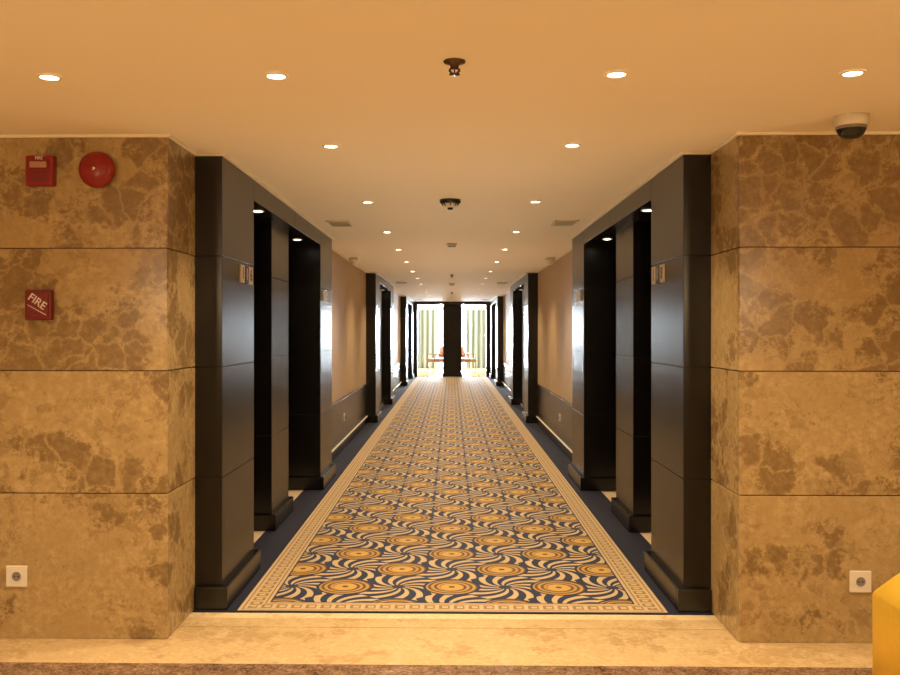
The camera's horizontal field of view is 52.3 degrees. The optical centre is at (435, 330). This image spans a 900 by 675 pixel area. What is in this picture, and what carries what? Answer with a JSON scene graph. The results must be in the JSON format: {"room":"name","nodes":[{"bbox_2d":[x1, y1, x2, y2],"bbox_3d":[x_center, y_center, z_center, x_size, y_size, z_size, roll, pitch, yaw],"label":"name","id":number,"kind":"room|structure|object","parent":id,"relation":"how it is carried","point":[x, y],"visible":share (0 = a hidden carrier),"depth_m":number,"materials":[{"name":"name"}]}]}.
{"room":"hotel corridor","nodes":[
{"label":"hotel corridor","id":0,"kind":"room"},
{"bbox_2d":[0,137,194,638],"bbox_3d":[-3.245,0.288,5.012,3.735,2.600,0.510,0,0,1],"label":"wall","id":1,"kind":"structure","parent":0,"point":[97,398],"depth_m":4.73,"materials":[{"name":"stone"}]},
{"bbox_2d":[6,566,26,586],"bbox_3d":[-2.163,1.266,4.732,0.110,0.110,0.014,0,0,1],"label":"power outlet","id":2,"kind":"object","parent":1,"relation":"attached to","point":[16,576],"visible":1,"depth_m":4.73,"materials":[{"name":"white plastic"}]},
{"bbox_2d":[25,290,53,319],"bbox_3d":[-2.038,-0.134,4.709,0.136,0.156,0.058,0,0,1],"label":"station","id":3,"kind":"object","parent":1,"relation":"attached to","point":[39,304],"visible":1,"depth_m":4.69,"materials":[{"name":"red plastic"}]},
{"bbox_2d":[26,155,55,186],"bbox_3d":[-2.030,-0.822,4.706,0.144,0.156,0.064,0,0,1],"label":"fire alarm strobe","id":4,"kind":"object","parent":1,"relation":"attached to","point":[40,169],"visible":1,"depth_m":4.69,"materials":[{"name":"red plastic"}]},
{"bbox_2d":[78,151,114,187],"bbox_3d":[-1.736,-0.827,4.692,0.188,0.188,0.084,0,0,1],"label":"bell","id":5,"kind":"object","parent":1,"relation":"attached to","point":[96,169],"visible":1,"depth_m":4.67,"materials":[{"name":"red metal"}]},
{"bbox_2d":[332,251,399,403],"bbox_3d":[-1.478,0.288,18.434,0.640,2.600,26.390,0,0,1],"label":"wall","id":6,"kind":"structure","parent":0,"point":[348,281],"depth_m":13.14,"materials":[{"name":"beige paint"}]},
{"bbox_2d":[0,134,413,301],"bbox_3d":[-2.929,-1.004,18.001,3.915,0.015,26.535,0,0,1],"label":"crown molding","id":7,"kind":"structure","parent":6,"relation":"attached to","point":[169,136],"depth_m":4.98,"materials":[{"name":"white paint"}]},
{"bbox_2d":[194,156,335,609],"bbox_3d":[-1.496,0.285,7.632,0.713,2.594,4.860,0,0,1],"label":"door surround","id":8,"kind":"object","parent":6,"relation":"attached to","point":[263,367],"visible":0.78,"depth_m":5.97,"materials":[{"name":"black paint"}]},
{"bbox_2d":[240,264,252,284],"bbox_3d":[-1.202,-0.357,5.822,0.013,0.110,0.330,0,0,1],"label":"number sign","id":9,"kind":"object","parent":8,"relation":"attached to","point":[246,273],"visible":1,"depth_m":5.80,"materials":[{"name":"gold metal"}]},
{"bbox_2d":[323,290,327,301],"bbox_3d":[-1.138,-0.357,9.471,0.013,0.110,0.330,0,0,1],"label":"number sign","id":10,"kind":"object","parent":8,"relation":"attached to","point":[325,293],"visible":1,"depth_m":9.43,"materials":[{"name":"gold metal"}]},
{"bbox_2d":[332,362,401,460],"bbox_3d":[-1.145,1.240,18.223,0.035,0.684,16.400,0,0,1],"label":"wainscoting","id":11,"kind":"structure","parent":6,"relation":"attached to","point":[354,404],"depth_m":13.21,"materials":[{"name":"black paint"}]},
{"bbox_2d":[366,273,394,422],"bbox_3d":[-1.311,0.285,18.221,0.713,2.594,4.860,0,0,1],"label":"door surround","id":12,"kind":"object","parent":6,"relation":"attached to","point":[379,293],"visible":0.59,"depth_m":16.39,"materials":[{"name":"black paint"}]},
{"bbox_2d":[400,296,413,385],"bbox_3d":[-1.126,0.285,28.819,0.713,2.594,4.860,0,0,1],"label":"door surround","id":13,"kind":"object","parent":6,"relation":"attached to","point":[406,305],"visible":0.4,"depth_m":26.53,"materials":[{"name":"black paint"}]},
{"bbox_2d":[0,369,871,674],"bbox_3d":[0.290,1.637,16.598,10.400,0.102,43.200,0,0,1],"label":"floor","id":14,"kind":"structure","parent":0,"point":[205,643],"depth_m":4.57,"materials":[{"name":"beige stone"}]},
{"bbox_2d":[427,346,442,370],"bbox_3d":[0.049,1.098,36.424,0.617,0.983,0.624,0,0,-29],"label":"lounge armchair","id":15,"kind":"object","parent":14,"relation":"on","point":[440,354],"visible":0.75,"depth_m":36.41,"materials":[{"name":"brown wood"}]},
{"bbox_2d":[442,305,462,376],"bbox_3d":[0.582,0.288,32.170,0.720,2.600,0.630,0,0,1],"label":"column","id":16,"kind":"structure","parent":14,"relation":"on","point":[452,314],"depth_m":31.89,"materials":[{"name":"black paint"}]},
{"bbox_2d":[192,377,713,614],"bbox_3d":[0.322,1.610,18.422,2.948,0.056,26.550,0,0,1],"label":"carpet runner","id":17,"kind":"object","parent":14,"relation":"on","point":[451,502],"visible":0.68,"depth_m":7.20,"materials":[{"name":"multicoloured carpet"}]},
{"bbox_2d":[462,346,476,370],"bbox_3d":[1.222,1.098,36.404,0.617,0.983,0.624,0,0,31],"label":"lounge armchair","id":18,"kind":"object","parent":14,"relation":"on","point":[464,359],"visible":0.71,"depth_m":36.32,"materials":[{"name":"brown wood"}]},
{"bbox_2d":[872,573,899,674],"bbox_3d":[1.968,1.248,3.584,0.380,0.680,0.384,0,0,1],"label":"armchair","id":19,"kind":"object","parent":14,"relation":"on","point":[886,598],"visible":1,"depth_m":3.63,"materials":[{"name":"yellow fabric"}]},
{"bbox_2d":[0,0,899,306],"bbox_3d":[0.290,-1.062,16.598,10.400,0.100,43.200,0,0,1],"label":"ceiling","id":20,"kind":"structure","parent":0,"point":[370,79],"depth_m":3.88,"materials":[{"name":"paint"}]},
{"bbox_2d":[36,73,62,80],"bbox_3d":[-1.537,-1.008,3.647,0.098,0.006,0.098,0,0,1],"label":"recessed light","id":21,"kind":"object","parent":20,"relation":"in","point":[44,76],"visible":1,"depth_m":3.64,"materials":[{"name":"beige"}]},
{"bbox_2d":[264,72,288,79],"bbox_3d":[-0.632,-1.008,3.632,0.098,0.006,0.098,0,0,1],"label":"recessed light","id":22,"kind":"object","parent":20,"relation":"in","point":[271,75],"visible":1,"depth_m":3.62,"materials":[{"name":"beige"}]},
{"bbox_2d":[322,144,339,147],"bbox_3d":[-0.573,-1.008,5.011,0.098,0.006,0.098,0,0,1],"label":"recessed light","id":23,"kind":"object","parent":20,"relation":"in","point":[324,145],"visible":1,"depth_m":5.00,"materials":[{"name":"beige"}]},
{"bbox_2d":[325,220,353,226],"bbox_3d":[-0.900,-1.006,8.587,0.220,0.012,0.400,0,0,1],"label":"ceiling vent","id":24,"kind":"object","parent":20,"relation":"in","point":[333,223],"visible":1,"depth_m":8.60,"materials":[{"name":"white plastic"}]},
{"bbox_2d":[349,258,358,264],"bbox_3d":[-1.138,-0.961,12.722,0.140,0.102,0.140,0,0,1],"label":"dome camera","id":25,"kind":"object","parent":20,"relation":"attached to","point":[353,261],"visible":1,"depth_m":12.68,"materials":[{"name":"white plastic"}]},
{"bbox_2d":[440,198,460,209],"bbox_3d":[0.111,-0.972,7.069,0.164,0.080,0.164,0,0,1],"label":"smoke detector","id":26,"kind":"object","parent":20,"relation":"attached to","point":[450,203],"depth_m":7.02,"materials":[{"name":"plastic"}]},
{"bbox_2d":[447,243,456,247],"bbox_3d":[0.185,-0.988,10.598,0.120,0.047,0.120,0,0,1],"label":"detector","id":27,"kind":"object","parent":20,"relation":"attached to","point":[451,245],"depth_m":10.56,"materials":[{"name":"white plastic"}]},
{"bbox_2d":[443,58,465,75],"bbox_3d":[0.070,-0.986,3.439,0.084,0.052,0.084,0,0,1],"label":"sprinkler","id":28,"kind":"object","parent":20,"relation":"attached to","point":[454,63],"visible":1,"depth_m":3.43,"materials":[{"name":"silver metal"}]},
{"bbox_2d":[545,257,554,264],"bbox_3d":[1.581,-0.961,12.674,0.140,0.102,0.140,0,0,1],"label":"dome camera","id":29,"kind":"object","parent":20,"relation":"attached to","point":[550,260],"visible":1,"depth_m":12.63,"materials":[{"name":"white plastic"}]},
{"bbox_2d":[550,220,578,225],"bbox_3d":[1.199,-1.006,8.550,0.220,0.012,0.400,0,0,1],"label":"ceiling vent","id":30,"kind":"object","parent":20,"relation":"in","point":[556,222],"visible":1,"depth_m":8.51,"materials":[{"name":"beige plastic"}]},
{"bbox_2d":[563,143,580,147],"bbox_3d":[0.742,-1.008,4.988,0.098,0.006,0.098,0,0,1],"label":"recessed light","id":31,"kind":"object","parent":20,"relation":"in","point":[570,145],"visible":1,"depth_m":4.99,"materials":[{"name":"beige"}]},
{"bbox_2d":[604,70,628,77],"bbox_3d":[0.711,-1.008,3.608,0.098,0.006,0.098,0,0,1],"label":"recessed light","id":32,"kind":"object","parent":20,"relation":"in","point":[618,73],"visible":1,"depth_m":3.60,"materials":[{"name":"beige"}]},
{"bbox_2d":[833,112,869,138],"bbox_3d":[1.956,-0.957,4.316,0.160,0.110,0.160,0,0,1],"label":"dome camera","id":33,"kind":"object","parent":20,"relation":"attached to","point":[853,125],"visible":1,"depth_m":4.26,"materials":[{"name":"white plastic"}]},
{"bbox_2d":[839,69,865,76],"bbox_3d":[1.633,-1.008,3.592,0.098,0.006,0.098,0,0,1],"label":"recessed light","id":34,"kind":"object","parent":20,"relation":"in","point":[855,72],"visible":1,"depth_m":3.58,"materials":[{"name":"beige"}]},
{"bbox_2d":[418,307,485,368],"bbox_3d":[0.664,0.288,38.069,6.400,2.600,0.150,0,0,1],"label":"wall","id":35,"kind":"structure","parent":0,"point":[418,307],"depth_m":38.00,"materials":[{"name":"beige paper"}]},
{"bbox_2d":[418,309,485,366],"bbox_3d":[0.664,0.298,38.044,4.860,2.420,0.060,0,0,1],"label":"window","id":36,"kind":"structure","parent":35,"relation":"in","point":[418,309],"depth_m":38.02,"materials":[{"name":"white plastic"}]},
{"bbox_3d":[0.661,-0.912,37.889,5.460,0.060,0.210,0,0,1],"label":"curtain rod","id":37,"kind":"object","parent":35,"relation":"attached to","visible":0},
{"bbox_2d":[418,310,436,368],"bbox_3d":[-0.890,0.338,37.839,1.900,2.440,0.119,0,0,1],"label":"window curtain","id":38,"kind":"object","parent":37,"relation":"hanging from","point":[427,319],"visible":0.41,"depth_m":37.84,"materials":[{"name":"white fabric"}]},
{"bbox_2d":[466,310,485,368],"bbox_3d":[2.210,0.338,37.785,1.900,2.440,0.119,0,0,1],"label":"window curtain","id":39,"kind":"object","parent":37,"relation":"hanging from","point":[475,319],"visible":0.41,"depth_m":37.80,"materials":[{"name":"white fabric"}]},
{"bbox_2d":[503,250,571,403],"bbox_3d":[2.121,0.288,18.371,0.640,2.600,26.390,0,0,1],"label":"wall","id":40,"kind":"structure","parent":0,"point":[555,280],"depth_m":13.09,"materials":[{"name":"beige paint"}]},
{"bbox_2d":[413,302,489,376],"bbox_3d":[0.551,0.285,31.575,2.960,2.594,0.240,0,0,1],"label":"trim","id":41,"kind":"structure","parent":40,"relation":"attached to","point":[415,304],"depth_m":31.48,"materials":[{"name":"black paint"}]},
{"bbox_2d":[489,296,502,385],"bbox_3d":[2.131,0.285,28.762,0.713,2.594,4.860,0,0,1],"label":"door surround","id":42,"kind":"object","parent":40,"relation":"attached to","point":[496,311],"visible":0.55,"depth_m":26.87,"materials":[{"name":"black paint"}]},
{"bbox_2d":[508,273,537,422],"bbox_3d":[1.946,0.285,18.164,0.713,2.594,4.860,0,0,1],"label":"door surround","id":43,"kind":"object","parent":40,"relation":"attached to","point":[524,292],"visible":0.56,"depth_m":16.35,"materials":[{"name":"black paint"}]},
{"bbox_2d":[502,362,571,461],"bbox_3d":[1.780,1.240,18.172,0.035,0.684,16.400,0,0,1],"label":"wainscoting","id":44,"kind":"structure","parent":40,"relation":"attached to","point":[550,405],"depth_m":13.05,"materials":[{"name":"black paint"}]},
{"bbox_2d":[568,154,713,611],"bbox_3d":[1.761,0.285,7.575,0.713,2.594,4.860,0,0,1],"label":"door surround","id":45,"kind":"object","parent":40,"relation":"attached to","point":[641,350],"visible":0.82,"depth_m":5.99,"materials":[{"name":"black paint"}]},
{"bbox_2d":[576,290,580,301],"bbox_3d":[1.468,-0.357,9.426,0.013,0.110,0.330,0,0,1],"label":"number sign","id":46,"kind":"object","parent":45,"relation":"attached to","point":[578,293],"visible":1,"depth_m":9.39,"materials":[{"name":"gold metal"}]},
{"bbox_2d":[652,264,664,284],"bbox_3d":[1.405,-0.357,5.796,0.013,0.110,0.330,0,0,1],"label":"number sign","id":47,"kind":"object","parent":45,"relation":"attached to","point":[658,272],"visible":1,"depth_m":5.76,"materials":[{"name":"gold metal"}]},
{"bbox_2d":[490,131,899,301],"bbox_3d":[3.555,-1.004,17.888,3.915,0.015,26.535,0,0,1],"label":"crown molding","id":48,"kind":"structure","parent":40,"relation":"attached to","point":[736,134],"depth_m":5.17,"materials":[{"name":"white paint"}]},
{"bbox_2d":[711,135,899,642],"bbox_3d":[3.418,0.288,4.896,3.735,2.600,0.510,0,0,1],"label":"wall","id":49,"kind":"structure","parent":0,"point":[805,229],"depth_m":4.67,"materials":[{"name":"stone"}]},
{"bbox_2d":[849,571,870,592],"bbox_3d":[2.157,1.273,4.656,0.110,0.110,0.014,0,0,1],"label":"power outlet","id":50,"kind":"object","parent":49,"relation":"attached to","point":[859,581],"visible":1,"depth_m":4.65,"materials":[{"name":"white plastic"}]}
]}

